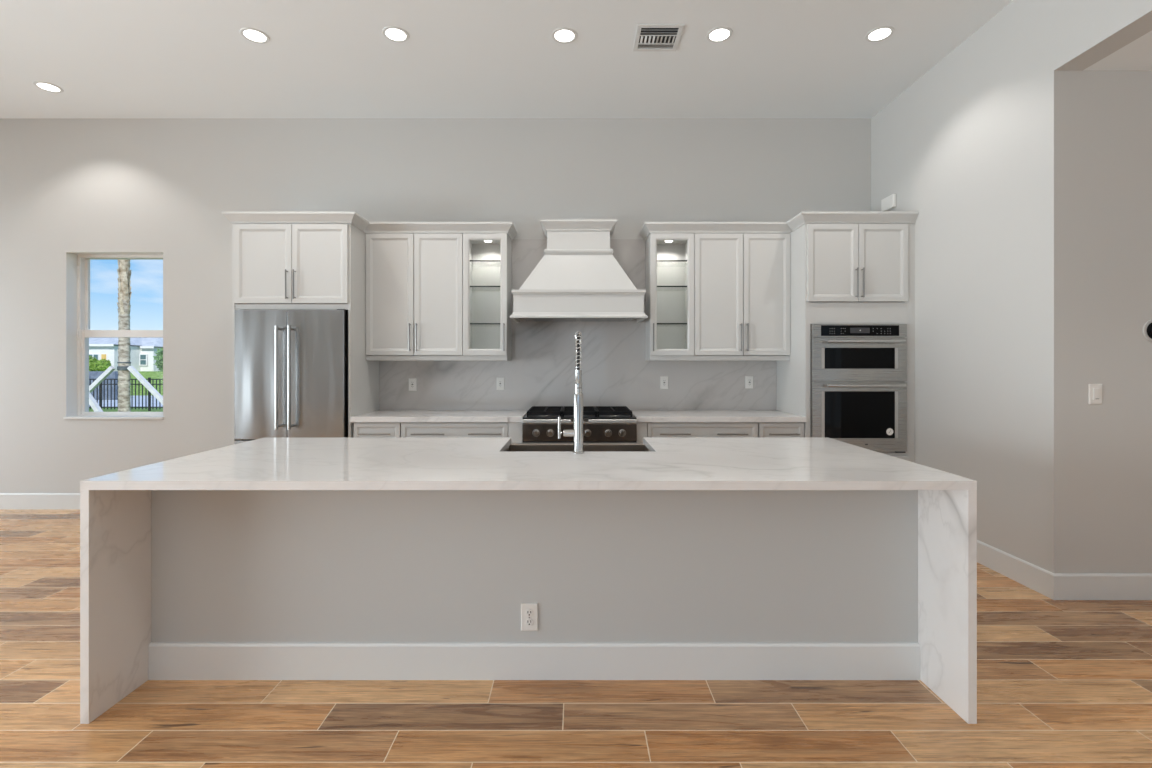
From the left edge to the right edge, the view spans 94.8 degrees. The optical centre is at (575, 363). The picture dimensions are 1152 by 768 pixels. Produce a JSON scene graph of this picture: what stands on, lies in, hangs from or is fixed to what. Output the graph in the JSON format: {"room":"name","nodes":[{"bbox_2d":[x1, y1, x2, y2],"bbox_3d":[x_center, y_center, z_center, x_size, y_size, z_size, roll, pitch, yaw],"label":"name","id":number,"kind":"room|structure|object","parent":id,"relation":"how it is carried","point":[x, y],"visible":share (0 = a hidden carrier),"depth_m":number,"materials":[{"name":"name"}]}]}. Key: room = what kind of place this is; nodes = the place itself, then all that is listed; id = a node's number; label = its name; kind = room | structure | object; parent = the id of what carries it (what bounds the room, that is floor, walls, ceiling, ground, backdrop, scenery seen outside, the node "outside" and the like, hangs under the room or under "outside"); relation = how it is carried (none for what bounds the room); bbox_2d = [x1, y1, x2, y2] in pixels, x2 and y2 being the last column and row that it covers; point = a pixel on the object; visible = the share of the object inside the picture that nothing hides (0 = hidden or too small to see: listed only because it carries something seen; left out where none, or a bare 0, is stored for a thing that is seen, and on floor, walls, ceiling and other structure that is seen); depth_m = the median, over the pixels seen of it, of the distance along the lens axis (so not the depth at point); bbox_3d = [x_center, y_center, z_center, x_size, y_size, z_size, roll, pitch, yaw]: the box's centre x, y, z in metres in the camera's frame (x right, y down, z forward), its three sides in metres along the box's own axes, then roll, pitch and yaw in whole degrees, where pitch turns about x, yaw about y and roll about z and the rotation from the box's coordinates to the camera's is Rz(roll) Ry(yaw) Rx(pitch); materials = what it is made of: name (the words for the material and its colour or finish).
{"room":"kitchen","nodes":[
{"label":"kitchen","id":0,"kind":"room"},
{"bbox_2d":[0,119,870,492],"bbox_3d":[-2.350,-0.466,5.016,10.500,3.622,0.200,0,0,0],"label":"wall","id":1,"kind":"structure","parent":0,"point":[165,186],"depth_m":4.92,"materials":[{"name":"paint"}]},
{"bbox_2d":[0,493,79,508],"bbox_3d":[-5.088,1.272,4.909,4.623,0.146,0.014,0,0,0],"label":"baseboard","id":2,"kind":"structure","parent":1,"relation":"attached to","point":[7,500],"depth_m":4.90,"materials":[{"name":"paint"}]},
{"bbox_2d":[63,252,163,418],"bbox_3d":[-4.282,-0.263,5.008,0.920,1.550,0.216,0,0,0],"label":"window","id":3,"kind":"structure","parent":1,"relation":"in","point":[78,332],"depth_m":5.03,"materials":[{"name":"white plastic"}]},
{"bbox_2d":[365,222,465,360],"bbox_3d":[-1.398,-0.624,4.715,0.840,1.186,0.366,0,0,0],"label":"upper cabinet","id":4,"kind":"object","parent":1,"relation":"attached to","point":[414,270],"visible":0.94,"depth_m":4.58,"materials":[{"name":"paint"}]},
{"bbox_2d":[462,222,516,360],"bbox_3d":[-0.761,-0.624,4.715,0.433,1.186,0.366,0,0,0],"label":"upper cabinet","id":5,"kind":"object","parent":1,"relation":"attached to","point":[487,246],"visible":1,"depth_m":4.72,"materials":[{"name":"paint"}]},
{"bbox_2d":[470,324,499,325],"bbox_3d":[-0.787,-0.351,4.753,0.344,0.008,0.265,0,0,0],"label":"shelf","id":6,"kind":"object","parent":5,"relation":"attached to","point":[470,324],"depth_m":4.72,"materials":[{"name":"clear glass"}]},
{"bbox_2d":[379,239,775,409],"bbox_3d":[0.017,-0.364,4.907,3.670,1.578,0.017,0,0,0],"label":"backsplash","id":7,"kind":"structure","parent":1,"relation":"attached to","point":[541,370],"depth_m":4.90,"materials":[{"name":"stone"}]},
{"bbox_2d":[409,378,416,390],"bbox_3d":[-1.509,0.190,4.894,0.072,0.116,0.010,0,0,0],"label":"power outlet","id":8,"kind":"object","parent":7,"relation":"attached to","point":[412,381],"visible":1,"depth_m":4.89,"materials":[{"name":"white plastic"}]},
{"bbox_2d":[497,377,503,389],"bbox_3d":[-0.698,0.182,4.894,0.072,0.116,0.010,0,0,0],"label":"power outlet","id":9,"kind":"object","parent":7,"relation":"attached to","point":[500,380],"visible":1,"depth_m":4.89,"materials":[{"name":"white plastic"}]},
{"bbox_2d":[660,376,667,388],"bbox_3d":[0.815,0.173,4.894,0.072,0.116,0.010,0,0,0],"label":"power outlet","id":10,"kind":"object","parent":7,"relation":"attached to","point":[663,379],"visible":1,"depth_m":4.89,"materials":[{"name":"white plastic"}]},
{"bbox_2d":[745,376,752,388],"bbox_3d":[1.602,0.169,4.894,0.072,0.116,0.010,0,0,0],"label":"power outlet","id":11,"kind":"object","parent":7,"relation":"attached to","point":[748,379],"visible":1,"depth_m":4.89,"materials":[{"name":"white plastic"}]},
{"bbox_2d":[510,219,647,322],"bbox_3d":[0.022,-0.798,4.615,1.130,0.838,0.566,0,0,0],"label":"range hood","id":12,"kind":"object","parent":1,"relation":"attached to","point":[578,277],"visible":1,"depth_m":4.42,"materials":[{"name":"paint"}]},
{"bbox_2d":[640,222,694,360],"bbox_3d":[0.805,-0.624,4.715,0.431,1.186,0.366,0,0,0],"label":"upper cabinet","id":13,"kind":"object","parent":1,"relation":"attached to","point":[669,246],"visible":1,"depth_m":4.72,"materials":[{"name":"paint"}]},
{"bbox_2d":[657,324,686,325],"bbox_3d":[0.831,-0.351,4.753,0.342,0.008,0.265,0,0,0],"label":"shelf","id":14,"kind":"object","parent":13,"relation":"attached to","point":[657,324],"depth_m":4.72,"materials":[{"name":"clear glass"}]},
{"bbox_2d":[691,222,790,360],"bbox_3d":[1.437,-0.624,4.715,0.831,1.186,0.366,0,0,0],"label":"upper cabinet","id":15,"kind":"object","parent":1,"relation":"attached to","point":[742,269],"visible":0.92,"depth_m":4.58,"materials":[{"name":"paint"}]},
{"bbox_2d":[0,0,1012,118],"bbox_3d":[-2.350,-2.377,-0.142,10.500,0.200,10.516,0,0,0],"label":"ceiling","id":16,"kind":"structure","parent":0,"point":[110,59],"depth_m":3.90,"materials":[{"name":"paint"}]},
{"bbox_2d":[33,81,63,92],"bbox_3d":[-4.336,-2.275,4.357,0.180,0.004,0.180,0,0,0],"label":"recessed light","id":17,"kind":"object","parent":16,"relation":"in","point":[45,86],"visible":1,"depth_m":4.36,"materials":[{"name":"paint"}]},
{"bbox_2d":[240,27,269,43],"bbox_3d":[-2.225,-2.275,3.674,0.180,0.004,0.180,0,0,0],"label":"recessed light","id":18,"kind":"object","parent":16,"relation":"in","point":[251,34],"visible":1,"depth_m":3.67,"materials":[{"name":"paint"}]},
{"bbox_2d":[382,26,408,41],"bbox_3d":[-1.244,-2.275,3.660,0.180,0.004,0.180,0,0,0],"label":"recessed light","id":19,"kind":"object","parent":16,"relation":"in","point":[393,33],"visible":1,"depth_m":3.65,"materials":[{"name":"paint"}]},
{"bbox_2d":[551,27,576,43],"bbox_3d":[-0.080,-2.275,3.674,0.180,0.004,0.180,0,0,0],"label":"recessed light","id":20,"kind":"object","parent":16,"relation":"in","point":[564,35],"visible":1,"depth_m":3.67,"materials":[{"name":"paint"}]},
{"bbox_2d":[633,24,683,50],"bbox_3d":[0.570,-2.271,3.699,0.313,0.011,0.298,0,0,0],"label":"ceiling vent","id":21,"kind":"object","parent":16,"relation":"in","point":[649,37],"visible":1,"depth_m":3.68,"materials":[{"name":"metal"}]},
{"bbox_2d":[706,26,732,42],"bbox_3d":[0.991,-2.275,3.663,0.180,0.004,0.180,0,0,0],"label":"recessed light","id":22,"kind":"object","parent":16,"relation":"in","point":[722,33],"visible":1,"depth_m":3.66,"materials":[{"name":"paint"}]},
{"bbox_2d":[865,26,894,41],"bbox_3d":[2.095,-2.275,3.657,0.180,0.004,0.180,0,0,0],"label":"recessed light","id":23,"kind":"object","parent":16,"relation":"in","point":[881,33],"visible":1,"depth_m":3.65,"materials":[{"name":"paint"}]},
{"bbox_2d":[0,509,1151,767],"bbox_3d":[-1.100,1.405,-0.142,13.000,0.120,10.516,0,0,0],"label":"floor","id":24,"kind":"structure","parent":0,"point":[1061,683],"depth_m":2.04,"materials":[{"name":"brown wood"}]},
{"bbox_2d":[234,309,347,444],"bbox_3d":[-2.295,0.453,4.518,0.878,1.784,0.704,0,0,0],"label":"refrigerator","id":25,"kind":"object","parent":24,"relation":"on","point":[291,366],"visible":0.6,"depth_m":4.24,"materials":[{"name":"silver metal"}]},
{"bbox_2d":[222,211,378,444],"bbox_3d":[-2.297,0.064,4.561,1.058,2.562,0.674,0,0,0],"label":"tall cabinet","id":26,"kind":"object","parent":24,"relation":"on","point":[282,260],"visible":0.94,"depth_m":4.27,"materials":[{"name":"paint"}]},
{"bbox_2d":[352,422,400,437],"bbox_3d":[-1.619,0.908,4.574,0.398,0.874,0.648,0,0,0],"label":"base cabinet","id":27,"kind":"object","parent":24,"relation":"on","point":[359,429],"visible":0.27,"depth_m":4.29,"materials":[{"name":"paint"}]},
{"bbox_2d":[401,422,522,442],"bbox_3d":[-0.925,0.908,4.574,0.987,0.874,0.648,0,0,0],"label":"base cabinet","id":28,"kind":"object","parent":24,"relation":"on","point":[513,430],"visible":0.23,"depth_m":4.29,"materials":[{"name":"paint"}]},
{"bbox_2d":[350,410,527,421],"bbox_3d":[-1.123,0.448,4.580,1.388,0.045,0.636,0,0,0],"label":"countertop","id":29,"kind":"structure","parent":28,"relation":"on","point":[379,415],"depth_m":4.29,"materials":[{"name":"white stone"}]},
{"bbox_2d":[148,490,919,679],"bbox_3d":[-0.177,0.908,2.678,3.283,0.873,0.845,0,0,0],"label":"kitchen island","id":30,"kind":"object","parent":24,"relation":"on","point":[246,584],"visible":0.8,"depth_m":2.27,"materials":[{"name":"paint"}]},
{"bbox_2d":[80,438,976,723],"bbox_3d":[-0.177,0.891,2.565,3.351,0.908,1.170,0,0,0],"label":"island countertop","id":31,"kind":"structure","parent":30,"relation":"on","point":[115,508],"depth_m":2.12,"materials":[{"name":"white stone"}]},
{"bbox_2d":[558,331,583,453],"bbox_3d":[-0.024,0.135,2.680,0.130,0.604,0.218,0,0,0],"label":"kitchen faucet","id":32,"kind":"object","parent":31,"relation":"on","point":[577,433],"visible":1,"depth_m":2.58,"materials":[{"name":"silver metal"}]},
{"bbox_2d":[505,443,648,450],"bbox_3d":[0.007,0.590,2.897,0.825,0.234,0.535,0,0,0],"label":"sink","id":33,"kind":"object","parent":31,"relation":"in","point":[513,446],"visible":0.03,"depth_m":3.12,"materials":[{"name":"silver metal"}]},
{"bbox_2d":[521,603,537,630],"bbox_3d":[-0.199,1.082,2.265,0.072,0.116,0.010,0,0,0],"label":"power outlet","id":34,"kind":"object","parent":30,"relation":"attached to","point":[529,611],"visible":1,"depth_m":2.26,"materials":[{"name":"white plastic"}]},
{"bbox_2d":[525,618,532,625],"bbox_3d":[-0.199,1.102,2.262,0.033,0.033,0.003,0,0,0],"label":"receptacle","id":35,"kind":"object","parent":34,"relation":"attached to","point":[528,621],"depth_m":2.26,"materials":[{"name":"grey plastic"}]},
{"bbox_2d":[526,609,532,616],"bbox_3d":[-0.199,1.062,2.262,0.033,0.033,0.003,0,0,0],"label":"receptacle","id":36,"kind":"object","parent":34,"relation":"attached to","point":[529,612],"depth_m":2.26,"materials":[{"name":"grey plastic"}]},
{"bbox_2d":[522,406,636,442],"bbox_3d":[0.029,0.864,4.513,0.914,0.962,0.718,0,0,0],"label":"gas range","id":37,"kind":"object","parent":24,"relation":"on","point":[601,424],"visible":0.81,"depth_m":4.21,"materials":[{"name":"silver metal"}]},
{"bbox_2d":[523,414,636,418],"bbox_3d":[0.029,0.437,4.561,0.914,0.016,0.622,0,0,0],"label":"cooktop","id":38,"kind":"object","parent":37,"relation":"in","point":[528,416],"depth_m":4.28,"materials":[{"name":"black metal"}]},
{"bbox_2d":[636,422,757,442],"bbox_3d":[0.984,0.908,4.574,0.988,0.874,0.648,0,0,0],"label":"base cabinet","id":39,"kind":"object","parent":24,"relation":"on","point":[644,429],"visible":0.29,"depth_m":4.29,"materials":[{"name":"paint"}]},
{"bbox_2d":[631,410,805,421],"bbox_3d":[1.170,0.448,4.580,1.365,0.045,0.636,0,0,0],"label":"countertop","id":40,"kind":"structure","parent":39,"relation":"on","point":[641,415],"depth_m":4.29,"materials":[{"name":"white stone"}]},
{"bbox_2d":[758,422,803,437],"bbox_3d":[1.665,0.908,4.574,0.374,0.874,0.648,0,0,0],"label":"base cabinet","id":41,"kind":"object","parent":24,"relation":"on","point":[765,429],"visible":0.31,"depth_m":4.29,"materials":[{"name":"paint"}]},
{"bbox_2d":[777,211,918,462],"bbox_3d":[2.269,0.064,4.561,0.934,2.562,0.674,0,0,0],"label":"tall cabinet","id":42,"kind":"object","parent":24,"relation":"on","point":[847,267],"visible":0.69,"depth_m":4.27,"materials":[{"name":"paint"}]},
{"bbox_2d":[811,324,906,452],"bbox_3d":[2.276,0.197,4.519,0.757,1.035,0.662,0,0,0],"label":"double wall oven","id":43,"kind":"object","parent":42,"relation":"in","point":[859,371],"visible":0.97,"depth_m":4.25,"materials":[{"name":"silver metal"}]},
{"bbox_2d":[871,0,1151,572],"bbox_3d":[2.818,-0.466,-0.242,0.164,3.622,10.316,0,0,0],"label":"wall","id":44,"kind":"structure","parent":0,"point":[986,144],"depth_m":3.37,"materials":[{"name":"paint"}]},
{"bbox_2d":[881,194,895,210],"bbox_3d":[2.720,-1.397,4.610,0.032,0.115,0.180,0,0,0],"label":"door chime","id":45,"kind":"object","parent":44,"relation":"attached to","point":[888,203],"visible":0.84,"depth_m":4.59,"materials":[{"name":"white plastic"}]},
{"bbox_2d":[1083,71,1151,572],"bbox_3d":[4.150,-0.168,3.134,2.500,3.025,0.200,0,0,0],"label":"wall","id":46,"kind":"structure","parent":0,"point":[1117,105],"depth_m":3.03,"materials":[{"name":"paint"}]},
{"bbox_2d":[977,540,1151,599],"bbox_3d":[3.961,1.272,3.650,2.478,0.146,1.259,0,0,0],"label":"baseboard","id":47,"kind":"structure","parent":46,"relation":"attached to","point":[1056,586],"depth_m":3.02,"materials":[{"name":"paint"}]},
{"bbox_2d":[1089,384,1101,403],"bbox_3d":[2.971,0.172,3.028,0.074,0.116,0.012,0,0,0],"label":"light switch","id":48,"kind":"object","parent":46,"relation":"attached to","point":[1095,390],"visible":1,"depth_m":3.03,"materials":[{"name":"white plastic"}]},
{"bbox_2d":[1143,319,1151,341],"bbox_3d":[3.312,-0.191,3.019,0.136,0.136,0.030,0,0,0],"label":"thermostat","id":49,"kind":"object","parent":46,"relation":"attached to","point":[1147,328],"visible":1,"depth_m":3.03,"materials":[{"name":"plastic"}]},
{"bbox_2d":[1083,31,1151,70],"bbox_3d":[4.150,-1.780,-1.083,2.500,0.200,8.634,0,0,0],"label":"ceiling","id":50,"kind":"structure","parent":0,"point":[1137,55],"depth_m":2.92,"materials":[{"name":"paint"}]},
{"label":"outside","id":51,"kind":"structure","parent":0,"visible":0},
{"bbox_2d":[130,371,162,395],"bbox_3d":[-25.000,1.165,44.250,70.000,1.440,31.500,0,0,0],"label":"bank","id":52,"kind":"object","parent":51,"point":[146,374],"visible":0.06,"depth_m":30.91,"materials":[{"name":"green plant"}]},
{"bbox_2d":[89,356,98,370],"bbox_3d":[-29.555,0.251,32.310,0.836,1.587,0.843,0,0,-22],"label":"shrub","id":53,"kind":"object","parent":52,"relation":"on","point":[92,360],"visible":0.46,"depth_m":32.17,"materials":[{"name":"green plant"}]},
{"bbox_2d":[94,359,110,370],"bbox_3d":[-28.475,0.355,31.929,0.811,1.380,0.883,0,0,21],"label":"shrub","id":54,"kind":"object","parent":52,"relation":"on","point":[101,365],"visible":0.71,"depth_m":31.70,"materials":[{"name":"green plant"}]},
{"bbox_2d":[89,338,162,370],"bbox_3d":[-34.100,-0.755,37.625,12.800,3.000,9.750,0,0,0],"label":"house","id":55,"kind":"structure","parent":52,"relation":"on","point":[143,350],"depth_m":34.59,"materials":[{"name":"white paint"}]},
{"bbox_2d":[153,348,162,371],"bbox_3d":[-26.095,-0.053,34.022,1.729,2.496,1.584,0,0,0],"label":"tree","id":56,"kind":"object","parent":52,"relation":"on","point":[159,358],"visible":0.23,"depth_m":33.50,"materials":[{"name":"green plant"}]},
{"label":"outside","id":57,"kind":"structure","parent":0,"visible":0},
{"bbox_2d":[89,408,162,411],"bbox_3d":[-25.000,1.785,13.000,70.000,0.200,15.600,0,0,0],"label":"lawn","id":58,"kind":"structure","parent":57,"point":[91,409],"depth_m":19.21,"materials":[{"name":"green plant"}]},
{"bbox_2d":[89,392,102,411],"bbox_3d":[-10.315,1.086,11.500,1.016,1.258,0.097,0,0,6],"label":"brace","id":59,"kind":"object","parent":58,"relation":"on","point":[94,405],"visible":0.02,"depth_m":11.48,"materials":[{"name":"white wood"}]},
{"bbox_2d":[89,366,114,392],"bbox_3d":[-12.037,0.885,12.825,1.602,1.666,0.096,0,0,-6],"label":"brace","id":60,"kind":"object","parent":58,"relation":"on","point":[109,370],"visible":0.36,"depth_m":12.84,"materials":[{"name":"white wood"}]},
{"bbox_2d":[117,260,131,411],"bbox_3d":[-11.078,-2.099,13.002,0.281,7.568,0.280,0,0,28],"label":"palm tree","id":61,"kind":"object","parent":58,"relation":"on","point":[124,272],"visible":0.59,"depth_m":12.92,"materials":[{"name":"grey plant"}]},
{"bbox_2d":[89,378,162,410],"bbox_3d":[-14.800,1.085,19.000,11.600,1.200,0.060,0,0,0],"label":"picket fence","id":62,"kind":"object","parent":58,"relation":"on","point":[149,407],"visible":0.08,"depth_m":18.99,"materials":[{"name":"black metal"}]},
{"bbox_2d":[127,366,162,404],"bbox_3d":[-10.113,0.880,12.945,1.630,1.673,0.090,0,0,0],"label":"brace","id":63,"kind":"object","parent":58,"relation":"on","point":[152,390],"visible":0.5,"depth_m":12.90,"materials":[{"name":"white wood"}]},
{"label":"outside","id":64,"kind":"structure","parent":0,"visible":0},
{"bbox_2d":[89,396,162,406],"bbox_3d":[-25.000,1.795,24.650,70.000,0.200,7.700,0,0,0],"label":"road","id":65,"kind":"structure","parent":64,"point":[109,401],"depth_m":23.33,"materials":[{"name":"grey concrete"}]},
{"bbox_2d":[89,371,117,399],"bbox_3d":[-24.625,1.065,25.150,5.750,1.440,0.300,0,0,0],"label":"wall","id":66,"kind":"structure","parent":65,"relation":"on","point":[92,374],"depth_m":25.00,"materials":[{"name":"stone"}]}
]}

